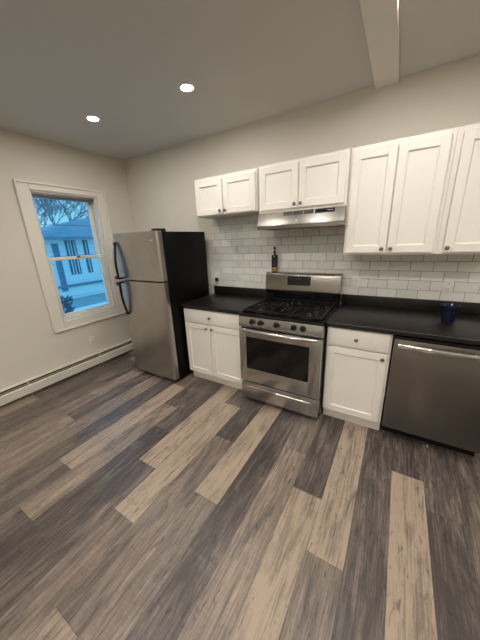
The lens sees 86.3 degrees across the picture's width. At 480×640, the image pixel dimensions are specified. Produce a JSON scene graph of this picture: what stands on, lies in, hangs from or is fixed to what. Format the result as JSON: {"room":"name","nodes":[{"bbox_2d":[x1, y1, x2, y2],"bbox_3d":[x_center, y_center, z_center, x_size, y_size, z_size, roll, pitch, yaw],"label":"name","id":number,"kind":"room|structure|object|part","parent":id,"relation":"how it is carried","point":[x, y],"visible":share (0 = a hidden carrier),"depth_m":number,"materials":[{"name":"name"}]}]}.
{"room":"kitchen","nodes":[
{"label":"kitchen","id":0,"kind":"room"},
{"bbox_2d":[0,129,133,389],"bbox_3d":[-2.943,-0.205,1.821,0.160,2.845,5.520,8,20,30],"label":"wall","id":1,"kind":"structure","parent":0,"point":[29,345],"depth_m":2.81,"materials":[{"name":"paint"}]},
{"bbox_2d":[0,339,132,405],"bbox_3d":[-2.551,0.858,2.511,0.074,0.176,4.140,8,20,30],"label":"baseboard heater","id":2,"kind":"object","parent":1,"relation":"attached to","point":[8,394],"visible":0.86,"depth_m":3.08,"materials":[{"name":"metal"}]},
{"bbox_2d":[12,179,125,332],"bbox_3d":[-2.040,-0.759,3.203,0.190,1.629,0.958,8,20,30],"label":"window","id":3,"kind":"structure","parent":1,"relation":"in","point":[43,264],"depth_m":3.09,"materials":[{"name":"paint"}]},
{"bbox_2d":[31,191,94,210],"bbox_3d":[-2.026,-1.357,2.987,0.038,0.178,0.673,8,20,30],"label":"mini blind","id":4,"kind":"object","parent":3,"relation":"attached to","point":[34,194],"visible":0.89,"depth_m":2.93,"materials":[{"name":"plastic"}]},
{"bbox_3d":[-2.084,-1.108,3.108,0.035,0.719,0.669,8,20,30],"label":"sash","id":5,"kind":"part","parent":3,"relation":"part of","materials":[{"name":"paint"}]},
{"bbox_3d":[-2.023,-0.449,3.292,0.035,0.720,0.669,8,20,30],"label":"sash","id":6,"kind":"part","parent":3,"relation":"part of","materials":[{"name":"paint"}]},
{"bbox_2d":[88,335,94,344],"bbox_3d":[-1.977,0.272,3.420,0.009,0.116,0.074,8,20,30],"label":"wall outlet","id":7,"kind":"object","parent":1,"relation":"attached to","point":[91,338],"visible":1,"depth_m":3.42,"materials":[{"name":"white plastic"}]},
{"bbox_2d":[0,349,479,639],"bbox_3d":[-0.468,1.444,0.815,5.688,0.100,5.400,8,20,30],"label":"floor","id":8,"kind":"structure","parent":0,"point":[136,503],"depth_m":1.49,"materials":[{"name":"plastic"}]},
{"bbox_2d":[112,228,208,380],"bbox_3d":[-0.896,-0.196,3.122,0.697,1.692,0.817,8,20,30],"label":"refrigerator","id":9,"kind":"object","parent":8,"relation":"on","point":[162,270],"visible":0.94,"depth_m":2.82,"materials":[{"name":"silver metal"}]},
{"bbox_3d":[-1.353,-0.649,2.806,0.050,0.389,0.074,8,20,30],"label":"handle","id":10,"kind":"part","parent":9,"relation":"part of","materials":[{"name":"black plastic"}]},
{"bbox_3d":[-1.337,-0.244,2.932,0.050,0.383,0.074,8,20,30],"label":"handle","id":11,"kind":"part","parent":9,"relation":"part of","materials":[{"name":"black plastic"}]},
{"bbox_3d":[-1.072,-0.668,2.707,0.697,0.490,0.072,8,20,30],"label":"door","id":12,"kind":"part","parent":9,"relation":"part of","materials":[{"name":"metal"}]},
{"bbox_3d":[-1.040,0.108,2.949,0.697,1.110,0.072,8,20,30],"label":"door","id":13,"kind":"part","parent":9,"relation":"part of","materials":[{"name":"metal"}]},
{"bbox_2d":[184,308,241,389],"bbox_3d":[-0.135,0.243,2.986,0.769,0.876,0.644,8,20,30],"label":"base cabinet","id":14,"kind":"object","parent":8,"relation":"on","point":[213,340],"visible":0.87,"depth_m":2.74,"materials":[{"name":"paint"}]},
{"bbox_3d":[-0.451,0.322,2.867,0.340,0.595,0.020,8,20,30],"label":"door","id":15,"kind":"part","parent":14,"relation":"part of","materials":[{"name":"paint"}]},
{"bbox_3d":[-0.271,0.264,2.759,0.769,0.771,0.019,8,20,30],"label":"frame","id":16,"kind":"part","parent":14,"relation":"part of","materials":[{"name":"paint"}]},
{"bbox_3d":[-0.294,-0.020,2.652,0.742,0.146,0.020,8,20,30],"label":"drawer","id":17,"kind":"part","parent":14,"relation":"part of","materials":[{"name":"paint"}]},
{"bbox_2d":[181,286,266,314],"bbox_3d":[-0.152,-0.243,2.841,0.773,0.136,0.636,8,20,30],"label":"countertop","id":18,"kind":"structure","parent":14,"relation":"on","point":[225,299],"depth_m":2.88,"materials":[{"name":"black stone"}]},
{"bbox_3d":[-0.131,0.367,2.680,0.396,0.595,0.020,8,20,30],"label":"door","id":19,"kind":"part","parent":14,"relation":"part of","materials":[{"name":"paint"}]},
{"bbox_2d":[238,271,342,417],"bbox_3d":[0.480,0.195,2.489,0.765,1.214,0.755,8,20,30],"label":"gas range","id":20,"kind":"object","parent":8,"relation":"on","point":[283,335],"visible":0.97,"depth_m":2.30,"materials":[{"name":"silver metal"}]},
{"bbox_2d":[271,247,277,271],"bbox_3d":[0.364,-0.637,2.696,0.068,0.258,0.068,8,20,30],"label":"oil bottle","id":21,"kind":"object","parent":20,"relation":"on","point":[274,258],"visible":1,"depth_m":2.68,"materials":[{"name":"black glass"}]},
{"bbox_3d":[0.300,0.125,2.161,0.702,0.037,0.076,8,20,30],"label":"handle","id":22,"kind":"part","parent":20,"relation":"part of","materials":[{"name":"metal"}]},
{"bbox_3d":[0.343,0.689,2.363,0.610,0.024,0.012,8,20,30],"label":"drawer pull","id":23,"kind":"part","parent":20,"relation":"part of","materials":[{"name":"metal"}]},
{"bbox_3d":[0.336,0.365,2.283,0.759,0.543,0.046,8,20,30],"label":"oven door","id":24,"kind":"part","parent":20,"relation":"part of","materials":[{"name":"metal"}]},
{"bbox_3d":[0.354,0.720,2.398,0.757,0.180,0.040,8,20,30],"label":"drawer","id":25,"kind":"part","parent":20,"relation":"part of","materials":[{"name":"metal"}]},
{"bbox_3d":[0.324,0.044,2.185,0.761,0.103,0.047,8,20,30],"label":"control panel","id":26,"kind":"part","parent":20,"relation":"part of","materials":[{"name":"metal"}]},
{"bbox_2d":[238,300,338,325],"bbox_3d":[0.461,-0.090,2.387,0.765,0.022,0.588,8,20,30],"label":"cooktop","id":27,"kind":"object","parent":20,"relation":"in","point":[257,315],"depth_m":2.27,"materials":[{"name":"black metal"}]},
{"bbox_3d":[0.467,-0.104,2.395,0.148,0.023,0.148,8,20,30],"label":"burner","id":28,"kind":"part","parent":20,"relation":"part of","materials":[{"name":"black metal"}]},
{"bbox_3d":[0.431,0.067,2.084,0.052,0.052,0.039,8,20,30],"label":"knob","id":29,"kind":"part","parent":20,"relation":"part of","materials":[{"name":"black plastic"}]},
{"bbox_3d":[0.497,0.076,2.045,0.052,0.052,0.039,8,20,30],"label":"knob","id":30,"kind":"part","parent":20,"relation":"part of","materials":[{"name":"black plastic"}]},
{"bbox_3d":[0.577,-0.038,2.170,0.144,0.023,0.144,8,20,30],"label":"burner","id":31,"kind":"part","parent":20,"relation":"part of","materials":[{"name":"black metal"}]},
{"bbox_2d":[323,326,392,429],"bbox_3d":[1.056,0.410,2.290,0.454,0.876,0.644,8,20,30],"label":"base cabinet","id":32,"kind":"object","parent":8,"relation":"on","point":[357,361],"visible":0.95,"depth_m":2.04,"materials":[{"name":"paint"}]},
{"bbox_3d":[0.911,0.513,2.071,0.426,0.595,0.020,8,20,30],"label":"door","id":33,"kind":"part","parent":32,"relation":"part of","materials":[{"name":"paint"}]},
{"bbox_3d":[0.896,0.147,1.957,0.426,0.146,0.020,8,20,30],"label":"drawer","id":34,"kind":"part","parent":32,"relation":"part of","materials":[{"name":"paint"}]},
{"bbox_2d":[326,294,479,345],"bbox_3d":[1.310,-0.037,1.987,1.099,0.136,0.636,8,20,30],"label":"countertop","id":35,"kind":"structure","parent":32,"relation":"on","point":[410,317],"depth_m":2.01,"materials":[{"name":"black stone"}]},
{"bbox_2d":[441,303,460,322],"bbox_3d":[1.541,-0.050,1.889,0.113,0.122,0.113,8,20,30],"label":"cup","id":36,"kind":"object","parent":35,"relation":"on","point":[449,312],"visible":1,"depth_m":1.86,"materials":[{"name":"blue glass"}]},
{"bbox_2d":[382,335,479,455],"bbox_3d":[1.502,0.487,1.999,0.599,0.868,0.666,8,20,30],"label":"dishwasher","id":37,"kind":"object","parent":8,"relation":"on","point":[432,395],"visible":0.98,"depth_m":1.77,"materials":[{"name":"silver metal"}]},
{"bbox_3d":[1.435,0.894,1.983,0.587,0.105,0.025,8,20,30],"label":"toe panel","id":38,"kind":"part","parent":37,"relation":"part of","materials":[{"name":"black plastic"}]},
{"bbox_3d":[1.331,0.212,1.640,0.543,0.038,0.058,8,20,30],"label":"handle","id":39,"kind":"part","parent":37,"relation":"part of","materials":[{"name":"metal"}]},
{"bbox_2d":[0,0,479,160],"bbox_3d":[-0.576,-1.174,-0.001,5.488,0.100,5.200,8,20,30],"label":"ceiling","id":40,"kind":"structure","parent":0,"point":[122,63],"depth_m":1.62,"materials":[{"name":"grey paint"}]},
{"bbox_2d":[85,115,100,121],"bbox_3d":[-1.317,-1.803,2.295,0.128,0.006,0.128,8,20,30],"label":"recessed light","id":41,"kind":"object","parent":40,"relation":"in","point":[92,118],"visible":1,"depth_m":2.29,"materials":[{"name":"white plastic"}]},
{"bbox_2d":[178,82,195,92],"bbox_3d":[-0.392,-1.716,1.893,0.128,0.006,0.128,8,20,30],"label":"recessed light","id":42,"kind":"object","parent":40,"relation":"in","point":[187,87],"visible":1,"depth_m":1.89,"materials":[{"name":"white plastic"}]},
{"bbox_2d":[124,54,479,395],"bbox_3d":[0.854,-0.601,2.586,5.488,2.845,0.160,8,20,30],"label":"wall","id":43,"kind":"structure","parent":0,"point":[160,184],"depth_m":2.33,"materials":[{"name":"paint"}]},
{"bbox_2d":[194,168,258,218],"bbox_3d":[-0.092,-1.270,2.633,0.733,0.362,0.346,8,20,30],"label":"upper cabinet","id":44,"kind":"object","parent":43,"relation":"attached to","point":[235,194],"visible":0.97,"depth_m":2.50,"materials":[{"name":"paint"}]},
{"bbox_3d":[-0.318,-1.247,2.622,0.336,0.325,0.020,8,20,30],"label":"door","id":45,"kind":"part","parent":44,"relation":"part of","materials":[{"name":"paint"}]},
{"bbox_3d":[-0.013,-1.204,2.444,0.360,0.325,0.020,8,20,30],"label":"door","id":46,"kind":"part","parent":44,"relation":"part of","materials":[{"name":"paint"}]},
{"bbox_2d":[257,206,346,230],"bbox_3d":[0.576,-0.906,2.314,0.755,0.143,0.376,8,20,30],"label":"range hood","id":47,"kind":"object","parent":43,"relation":"attached to","point":[328,216],"visible":0.99,"depth_m":2.16,"materials":[{"name":"metal"}]},
{"bbox_3d":[0.683,-0.884,2.063,0.155,0.029,0.014,8,20,30],"label":"switch panel","id":48,"kind":"part","parent":47,"relation":"part of","materials":[{"name":"black plastic"}]},
{"bbox_2d":[259,148,350,213],"bbox_3d":[0.564,-1.169,2.253,0.768,0.394,0.346,8,20,30],"label":"upper cabinet","id":49,"kind":"object","parent":43,"relation":"attached to","point":[321,180],"visible":0.97,"depth_m":2.11,"materials":[{"name":"paint"}]},
{"bbox_3d":[0.336,-1.155,2.240,0.358,0.350,0.020,8,20,30],"label":"door","id":50,"kind":"part","parent":49,"relation":"part of","materials":[{"name":"paint"}]},
{"bbox_3d":[0.652,-1.111,2.055,0.368,0.350,0.020,8,20,30],"label":"door","id":51,"kind":"part","parent":49,"relation":"part of","materials":[{"name":"paint"}]},
{"bbox_2d":[211,215,479,302],"bbox_3d":[0.798,-0.619,2.510,2.632,0.870,0.009,8,20,30],"label":"tile backsplash","id":52,"kind":"structure","parent":43,"relation":"attached to","point":[242,253],"depth_m":2.45,"materials":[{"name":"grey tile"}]},
{"bbox_2d":[215,273,219,281],"bbox_3d":[-0.282,-0.536,3.210,0.072,0.116,0.009,8,20,30],"label":"wall outlet","id":53,"kind":"object","parent":52,"relation":"attached to","point":[217,275],"visible":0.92,"depth_m":3.20,"materials":[{"name":"white plastic"}]},
{"bbox_2d":[351,277,360,288],"bbox_3d":[1.089,-0.347,2.408,0.072,0.116,0.009,8,20,30],"label":"wall outlet","id":54,"kind":"object","parent":52,"relation":"attached to","point":[355,280],"visible":1,"depth_m":2.40,"materials":[{"name":"white plastic"}]},
{"bbox_2d":[441,279,454,292],"bbox_3d":[1.675,-0.273,2.062,0.072,0.116,0.009,8,20,30],"label":"wall outlet","id":55,"kind":"object","parent":52,"relation":"attached to","point":[448,284],"visible":1,"depth_m":2.06,"materials":[{"name":"white plastic"}]},
{"bbox_2d":[343,127,458,254],"bbox_3d":[1.171,-0.904,1.959,0.620,0.768,0.346,8,20,30],"label":"upper cabinet","id":56,"kind":"object","parent":43,"relation":"attached to","point":[397,189],"visible":1,"depth_m":1.83,"materials":[{"name":"paint"}]},
{"bbox_3d":[0.976,-0.877,1.929,0.289,0.721,0.020,8,20,30],"label":"door","id":57,"kind":"part","parent":56,"relation":"part of","materials":[{"name":"paint"}]},
{"bbox_3d":[1.227,-0.842,1.783,0.285,0.721,0.020,8,20,30],"label":"door","id":58,"kind":"part","parent":56,"relation":"part of","materials":[{"name":"paint"}]},
{"bbox_2d":[436,123,479,253],"bbox_3d":[1.592,-0.845,1.713,0.360,0.768,0.346,8,20,30],"label":"upper cabinet","id":59,"kind":"object","parent":43,"relation":"attached to","point":[459,233],"visible":0.98,"depth_m":1.66,"materials":[{"name":"paint"}]},
{"bbox_2d":[359,0,399,88],"bbox_3d":[-0.226,-1.064,-0.185,0.157,0.028,5.200,8,20,30],"label":"beam","id":60,"kind":"structure","parent":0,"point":[380,17],"depth_m":1.46,"materials":[{"name":"paint"}]},
{"label":"outside","id":61,"kind":"structure","parent":0,"visible":0},
{"bbox_2d":[65,290,106,311],"bbox_3d":[-21.352,-4.861,27.370,57.200,0.200,80.000,8,20,30],"label":"ground","id":62,"kind":"structure","parent":61,"point":[99,291],"depth_m":13.77,"materials":[{"name":"grey concrete"}]},
{"bbox_2d":[34,198,66,226],"bbox_3d":[-19.704,-8.833,24.401,7.353,9.022,8.797,8,20,30],"label":"bare tree","id":63,"kind":"object","parent":62,"relation":"on","point":[43,215],"visible":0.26,"depth_m":24.11,"materials":[{"name":"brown plant"}]},
{"bbox_2d":[33,198,88,224],"bbox_3d":[-12.812,-7.022,19.502,5.237,7.934,4.687,-9,19,-21],"label":"bare tree","id":64,"kind":"object","parent":62,"relation":"on","point":[47,205],"visible":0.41,"depth_m":18.88,"materials":[{"name":"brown plant"}]},
{"bbox_2d":[60,295,74,313],"bbox_3d":[-6.338,-0.475,9.412,0.500,0.917,0.462,15,24,43],"label":"shrub","id":65,"kind":"object","parent":62,"relation":"on","point":[65,301],"visible":0.77,"depth_m":9.30,"materials":[{"name":"green plant"}]},
{"bbox_2d":[41,217,103,297],"bbox_3d":[-9.343,-4.694,17.261,4.950,4.540,10.600,8,20,30],"label":"house","id":66,"kind":"structure","parent":62,"relation":"on","point":[76,276],"depth_m":14.03,"materials":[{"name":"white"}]},
{"bbox_3d":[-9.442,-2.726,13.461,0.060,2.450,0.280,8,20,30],"label":"door","id":67,"kind":"part","parent":66,"relation":"part of","materials":[{"name":"wood"}]},
{"bbox_2d":[64,292,106,310],"bbox_3d":[-4.511,-2.600,17.500,2.300,0.020,80.000,8,20,30],"label":"road","id":68,"kind":"structure","parent":62,"relation":"on","point":[101,297],"depth_m":12.57,"materials":[{"name":"grey asphalt"}]}
]}

